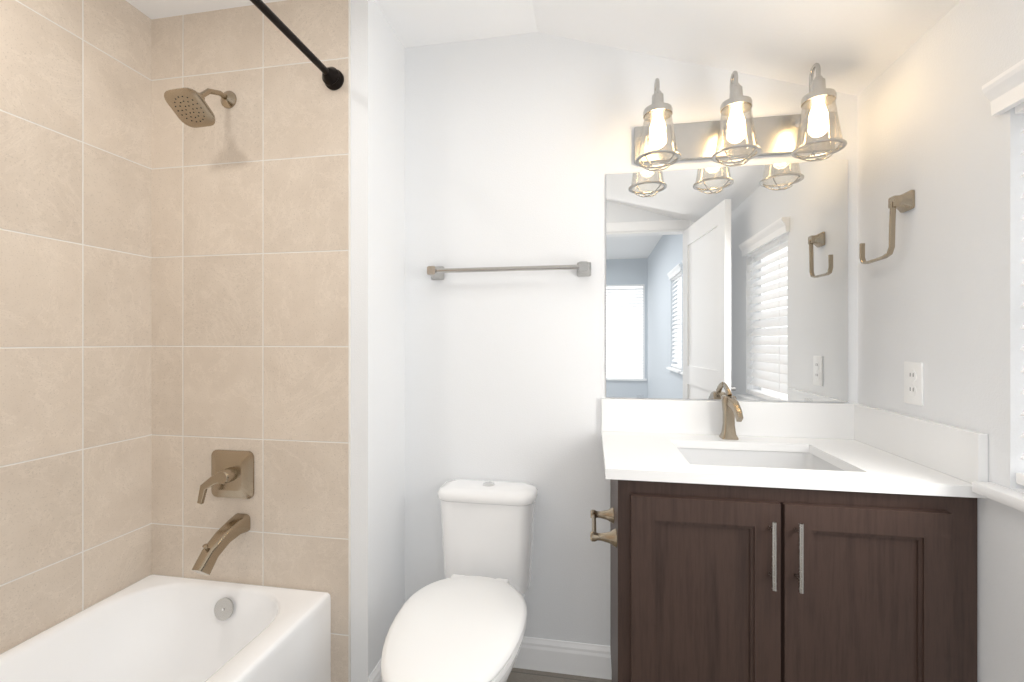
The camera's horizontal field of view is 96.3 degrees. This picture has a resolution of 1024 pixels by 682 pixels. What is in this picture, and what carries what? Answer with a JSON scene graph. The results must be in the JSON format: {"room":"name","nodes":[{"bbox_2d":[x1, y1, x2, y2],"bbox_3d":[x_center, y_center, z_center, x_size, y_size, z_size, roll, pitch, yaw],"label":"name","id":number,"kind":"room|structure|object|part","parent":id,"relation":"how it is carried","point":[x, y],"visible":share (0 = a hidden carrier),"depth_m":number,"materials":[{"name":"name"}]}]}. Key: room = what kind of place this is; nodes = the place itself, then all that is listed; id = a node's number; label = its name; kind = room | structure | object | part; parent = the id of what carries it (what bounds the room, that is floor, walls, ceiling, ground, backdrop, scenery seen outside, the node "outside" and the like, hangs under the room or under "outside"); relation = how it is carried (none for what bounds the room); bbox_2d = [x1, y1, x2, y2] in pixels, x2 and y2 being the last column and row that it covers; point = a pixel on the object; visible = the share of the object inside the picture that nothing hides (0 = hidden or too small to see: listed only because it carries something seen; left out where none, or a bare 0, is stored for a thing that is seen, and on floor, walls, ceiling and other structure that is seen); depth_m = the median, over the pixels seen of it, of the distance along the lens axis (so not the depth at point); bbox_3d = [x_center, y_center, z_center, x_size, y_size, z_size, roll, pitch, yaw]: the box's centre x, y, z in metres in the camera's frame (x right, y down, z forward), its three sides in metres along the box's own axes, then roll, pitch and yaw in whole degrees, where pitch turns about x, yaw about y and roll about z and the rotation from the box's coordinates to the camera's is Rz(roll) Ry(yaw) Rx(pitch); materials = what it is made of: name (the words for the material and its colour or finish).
{"room":"bathroom","nodes":[
{"label":"bathroom","id":0,"kind":"room"},
{"bbox_2d":[351,0,404,681],"bbox_3d":[-0.900,0.009,1.789,0.932,2.430,0.399,0,0,10],"label":"wall","id":1,"kind":"structure","parent":0,"point":[377,325],"depth_m":1.57,"materials":[{"name":"paint"}]},
{"bbox_2d":[152,0,350,681],"bbox_3d":[-0.916,0.034,1.585,0.770,2.380,0.008,0,0,10],"label":"tiled wall","id":2,"kind":"structure","parent":1,"relation":"attached to","point":[251,269],"depth_m":1.57,"materials":[{"name":"beige tile"}]},
{"bbox_2d":[164,88,236,127],"bbox_3d":[-0.989,-0.777,1.482,0.120,0.181,0.220,0,0,10],"label":"shower head","id":3,"kind":"object","parent":2,"relation":"attached to","point":[190,107],"visible":1,"depth_m":1.43},
{"bbox_3d":[-0.993,-0.815,1.531,0.021,0.066,0.126,0,0,10],"label":"arm","id":4,"kind":"part","parent":3,"relation":"part of"},
{"bbox_2d":[192,513,250,574],"bbox_3d":[-0.948,0.664,1.490,0.062,0.137,0.195,0,0,10],"label":"tub spout","id":5,"kind":"object","parent":2,"relation":"attached to","point":[228,532],"visible":1,"depth_m":1.47,"materials":[{"name":"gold metal"}]},
{"bbox_2d":[197,450,253,503],"bbox_3d":[-0.974,0.464,1.557,0.166,0.170,0.068,0,0,10],"label":"tub valve","id":6,"kind":"object","parent":2,"relation":"attached to","point":[232,473],"visible":1,"depth_m":1.57,"materials":[{"name":"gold metal"}]},
{"bbox_3d":[-1.008,0.493,1.539,0.104,0.112,0.021,0,0,10],"label":"lever","id":7,"kind":"part","parent":6,"relation":"part of","materials":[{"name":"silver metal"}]},
{"bbox_2d":[250,0,343,89],"bbox_3d":[-0.720,-0.867,0.779,0.068,0.068,1.511,0,0,10],"label":"shower rod","id":8,"kind":"object","parent":2,"relation":"attached to","point":[332,78],"visible":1,"depth_m":1.36,"materials":[{"name":"black metal"}]},
{"bbox_2d":[368,659,381,681],"bbox_3d":[-0.442,1.168,1.658,0.014,0.112,0.299,0,0,10],"label":"baseboard return","id":9,"kind":"object","parent":1,"relation":"attached to","point":[375,675],"visible":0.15,"depth_m":1.56,"materials":[{"name":"white wood"}]},
{"bbox_2d":[126,0,960,95],"bbox_3d":[-0.201,-1.012,0.841,2.634,0.448,2.027,0,0,10],"label":"ceiling","id":10,"kind":"structure","parent":0,"point":[854,47],"depth_m":1.48,"materials":[{"name":"paint"}]},
{"bbox_2d":[506,668,611,681],"bbox_3d":[-0.201,1.249,0.841,2.634,0.050,2.027,0,0,10],"label":"floor","id":11,"kind":"structure","parent":0,"point":[521,675],"depth_m":1.67,"materials":[{"name":"tile"}]},
{"bbox_2d":[0,574,330,681],"bbox_3d":[-1.078,1.028,0.842,0.704,0.392,1.510,0,0,10],"label":"bathtub","id":12,"kind":"object","parent":11,"relation":"on","point":[156,628],"visible":1,"depth_m":1.48,"materials":[{"name":"white ceramic"}]},
{"bbox_2d":[381,479,537,681],"bbox_3d":[-0.138,0.870,1.363,0.372,0.708,0.757,0,0,10],"label":"toilet","id":13,"kind":"object","parent":11,"relation":"on","point":[465,620],"visible":1,"depth_m":1.39,"materials":[{"name":"white ceramic"}]},
{"bbox_3d":[-0.155,0.790,1.263,0.372,0.026,0.555,0,0,10],"label":"seat lid","id":14,"kind":"part","parent":13,"relation":"part of","materials":[{"name":"white plastic"}]},
{"bbox_3d":[-0.087,0.542,1.655,0.354,0.040,0.164,0,0,10],"label":"tank lid","id":15,"kind":"part","parent":13,"relation":"part of","materials":[{"name":"white ceramic"}]},
{"bbox_3d":[-0.086,0.723,1.659,0.336,0.322,0.155,0,0,10],"label":"tank","id":16,"kind":"part","parent":13,"relation":"part of","materials":[{"name":"white ceramic"}]},
{"bbox_2d":[590,382,988,681],"bbox_3d":[0.674,0.684,1.336,0.878,1.080,0.547,0,0,10],"label":"bathroom vanity","id":17,"kind":"object","parent":11,"relation":"on","point":[758,541],"visible":1,"depth_m":1.12,"materials":[{"name":"brown wood"}]},
{"bbox_3d":[0.277,0.534,1.408,0.070,0.048,0.048,0,0,10],"label":"post","id":18,"kind":"part","parent":17,"relation":"part of","materials":[{"name":"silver metal"}]},
{"bbox_3d":[0.249,0.534,1.248,0.070,0.048,0.048,0,0,10],"label":"post","id":19,"kind":"part","parent":17,"relation":"part of","materials":[{"name":"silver metal"}]},
{"bbox_3d":[0.297,0.754,1.192,0.044,0.660,0.020,0,0,10],"label":"frame","id":20,"kind":"part","parent":17,"relation":"part of","materials":[{"name":"brown wood"}]},
{"bbox_3d":[0.475,0.746,1.139,0.348,0.707,0.020,0,0,10],"label":"door","id":21,"kind":"part","parent":17,"relation":"part of","materials":[{"name":"brown wood"}]},
{"bbox_2d":[719,382,743,439],"bbox_3d":[0.721,0.235,1.502,0.052,0.182,0.183,0,0,10],"label":"faucet","id":22,"kind":"object","parent":17,"relation":"on","point":[730,412],"depth_m":1.52,"materials":[{"name":"gold metal"}]},
{"bbox_3d":[0.618,0.449,1.089,0.008,0.008,0.031,0,0,10],"label":"handle post","id":23,"kind":"part","parent":17,"relation":"part of","materials":[{"name":"silver metal"}]},
{"bbox_3d":[0.618,0.559,1.089,0.008,0.008,0.031,0,0,10],"label":"handle post","id":24,"kind":"part","parent":17,"relation":"part of","materials":[{"name":"silver metal"}]},
{"bbox_3d":[0.671,0.389,1.126,0.802,0.071,0.020,0,0,10],"label":"frame","id":25,"kind":"part","parent":17,"relation":"part of","materials":[{"name":"brown wood"}]},
{"bbox_3d":[0.675,0.449,1.079,0.008,0.008,0.031,0,0,10],"label":"handle post","id":26,"kind":"part","parent":17,"relation":"part of","materials":[{"name":"silver metal"}]},
{"bbox_3d":[0.675,0.559,1.079,0.008,0.008,0.031,0,0,10],"label":"handle post","id":27,"kind":"part","parent":17,"relation":"part of","materials":[{"name":"silver metal"}]},
{"bbox_3d":[0.828,0.746,1.078,0.351,0.707,0.020,0,0,10],"label":"door","id":28,"kind":"part","parent":17,"relation":"part of","materials":[{"name":"brown wood"}]},
{"bbox_3d":[1.030,0.754,1.064,0.073,0.660,0.020,0,0,10],"label":"frame","id":29,"kind":"part","parent":17,"relation":"part of","materials":[{"name":"brown wood"}]},
{"bbox_2d":[405,32,857,645],"bbox_3d":[0.374,0.009,1.718,1.802,2.430,0.100,0,0,10],"label":"wall","id":30,"kind":"structure","parent":0,"point":[519,148],"depth_m":1.72,"materials":[{"name":"paint"}]},
{"bbox_2d":[427,261,590,279],"bbox_3d":[-0.018,-0.263,1.695,0.613,0.052,0.078,0,0,10],"label":"towel bar","id":31,"kind":"object","parent":30,"relation":"attached to","point":[438,272],"visible":1,"depth_m":1.67,"materials":[{"name":"silver metal"}]},
{"bbox_3d":[-0.294,-0.263,1.744,0.052,0.052,0.078,0,0,10],"label":"post","id":32,"kind":"part","parent":31,"relation":"part of","materials":[{"name":"silver metal"}]},
{"bbox_3d":[0.258,-0.263,1.647,0.052,0.052,0.078,0,0,10],"label":"post","id":33,"kind":"part","parent":31,"relation":"part of","materials":[{"name":"silver metal"}]},
{"bbox_2d":[513,636,611,679],"bbox_3d":[-0.032,1.168,1.731,0.798,0.112,0.014,0,0,10],"label":"baseboard","id":34,"kind":"structure","parent":30,"relation":"attached to","point":[568,657],"depth_m":1.69,"materials":[{"name":"white wood"}]},
{"bbox_2d":[606,160,847,401],"bbox_3d":[0.733,-0.200,1.600,0.791,0.812,0.008,0,0,10],"label":"mirror","id":35,"kind":"object","parent":30,"relation":"attached to","point":[735,279],"visible":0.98,"depth_m":1.59,"materials":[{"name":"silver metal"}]},
{"bbox_2d":[601,398,860,439],"bbox_3d":[0.738,0.267,1.593,0.839,0.118,0.020,0,0,10],"label":"backsplash","id":36,"kind":"structure","parent":30,"relation":"attached to","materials":[{"name":"white stone"}]},
{"bbox_2d":[634,63,846,170],"bbox_3d":[0.736,-0.715,1.493,0.657,0.311,0.218,0,0,10],"label":"sconce","id":37,"kind":"object","parent":30,"relation":"attached to","point":[735,134],"visible":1,"depth_m":1.50,"materials":[{"name":"silver metal"}]},
{"bbox_3d":[0.487,-0.798,1.559,0.011,0.146,0.132,0,0,10],"label":"arm","id":38,"kind":"part","parent":37,"relation":"part of"},
{"bbox_2d":[643,90,672,122],"bbox_3d":[0.477,-0.777,1.500,0.092,0.078,0.092,0,0,10],"label":"socket","id":39,"kind":"object","parent":37,"relation":"attached to","point":[658,106],"depth_m":1.48,"materials":[{"name":"silver metal"}]},
{"bbox_3d":[0.477,-0.671,1.500,0.128,0.150,0.128,0,0,10],"label":"lamp shade","id":40,"kind":"part","parent":37,"relation":"part of","materials":[{"name":"clear glass"}]},
{"bbox_3d":[0.724,-0.798,1.518,0.011,0.146,0.132,0,0,10],"label":"arm","id":41,"kind":"part","parent":37,"relation":"part of"},
{"bbox_3d":[0.757,-0.701,1.589,0.648,0.126,0.021,0,0,10],"label":"plate","id":42,"kind":"part","parent":37,"relation":"part of","materials":[{"name":"silver metal"}]},
{"bbox_2d":[720,82,752,116],"bbox_3d":[0.714,-0.777,1.459,0.092,0.078,0.092,0,0,10],"label":"socket","id":43,"kind":"object","parent":37,"relation":"attached to","point":[736,99],"depth_m":1.44,"materials":[{"name":"silver metal"}]},
{"bbox_3d":[0.714,-0.671,1.459,0.128,0.150,0.128,0,0,10],"label":"lamp shade","id":44,"kind":"part","parent":37,"relation":"part of","materials":[{"name":"clear glass"}]},
{"bbox_3d":[0.958,-0.798,1.477,0.011,0.146,0.132,0,0,10],"label":"arm","id":45,"kind":"part","parent":37,"relation":"part of"},
{"bbox_2d":[800,75,836,109],"bbox_3d":[0.948,-0.777,1.418,0.092,0.078,0.092,0,0,10],"label":"socket","id":46,"kind":"object","parent":37,"relation":"attached to","point":[818,92],"depth_m":1.40,"materials":[{"name":"silver metal"}]},
{"bbox_3d":[0.948,-0.671,1.418,0.128,0.150,0.128,0,0,10],"label":"lamp shade","id":47,"kind":"part","parent":37,"relation":"part of","materials":[{"name":"clear glass"}]},
{"bbox_2d":[858,0,1023,681],"bbox_3d":[1.047,0.177,0.623,0.100,2.093,2.027,0,0,10],"label":"wall","id":48,"kind":"structure","parent":0,"point":[941,293],"depth_m":1.10,"materials":[{"name":"paint"}]},
{"bbox_2d":[859,190,914,263],"bbox_3d":[1.099,-0.327,1.350,0.045,0.180,0.180,0,0,10],"label":"towel ring","id":49,"kind":"object","parent":48,"relation":"attached to","point":[903,202],"visible":1,"depth_m":1.29,"materials":[{"name":"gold metal"}]},
{"bbox_3d":[1.089,-0.391,1.287,0.042,0.052,0.052,0,0,10],"label":"post","id":50,"kind":"part","parent":49,"relation":"part of","materials":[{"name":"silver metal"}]},
{"bbox_2d":[904,362,923,405],"bbox_3d":[1.103,0.116,1.260,0.007,0.116,0.072,0,0,10],"label":"electrical outlet","id":51,"kind":"object","parent":48,"relation":"attached to","point":[914,383],"visible":1,"depth_m":1.25,"materials":[{"name":"white plastic"}]},
{"bbox_2d":[907,369,916,381],"bbox_3d":[1.100,0.096,1.260,0.002,0.033,0.033,0,0,10],"label":"socket","id":52,"kind":"object","parent":51,"relation":"attached to","point":[911,373],"depth_m":1.26,"materials":[{"name":"white plastic"}]},
{"bbox_2d":[907,384,916,396],"bbox_3d":[1.100,0.136,1.260,0.002,0.033,0.033,0,0,10],"label":"socket","id":53,"kind":"object","parent":51,"relation":"attached to","point":[911,388],"depth_m":1.26,"materials":[{"name":"white plastic"}]},
{"bbox_2d":[972,59,1023,511],"bbox_3d":[1.067,-0.104,0.684,0.202,1.433,1.164,0,0,10],"label":"window","id":54,"kind":"structure","parent":48,"relation":"in","point":[1003,92],"depth_m":0.96,"materials":[{"name":"white"}]},
{"bbox_3d":[1.056,0.324,0.685,0.096,0.024,0.563,0,0,10],"label":"sill","id":55,"kind":"part","parent":54,"relation":"part of","materials":[{"name":"white"}]},
{"bbox_3d":[-1.453,0.009,1.059,0.092,2.430,2.027,0,0,10],"label":"wall","id":56,"kind":"structure","parent":0,"visible":0},
{"bbox_2d":[0,0,151,653],"bbox_3d":[-1.431,0.034,0.899,0.008,2.380,1.520,0,0,10],"label":"tile","id":57,"kind":"structure","parent":56,"relation":"attached to","point":[75,306],"depth_m":1.40,"materials":[{"name":"beige tile"}]}
]}

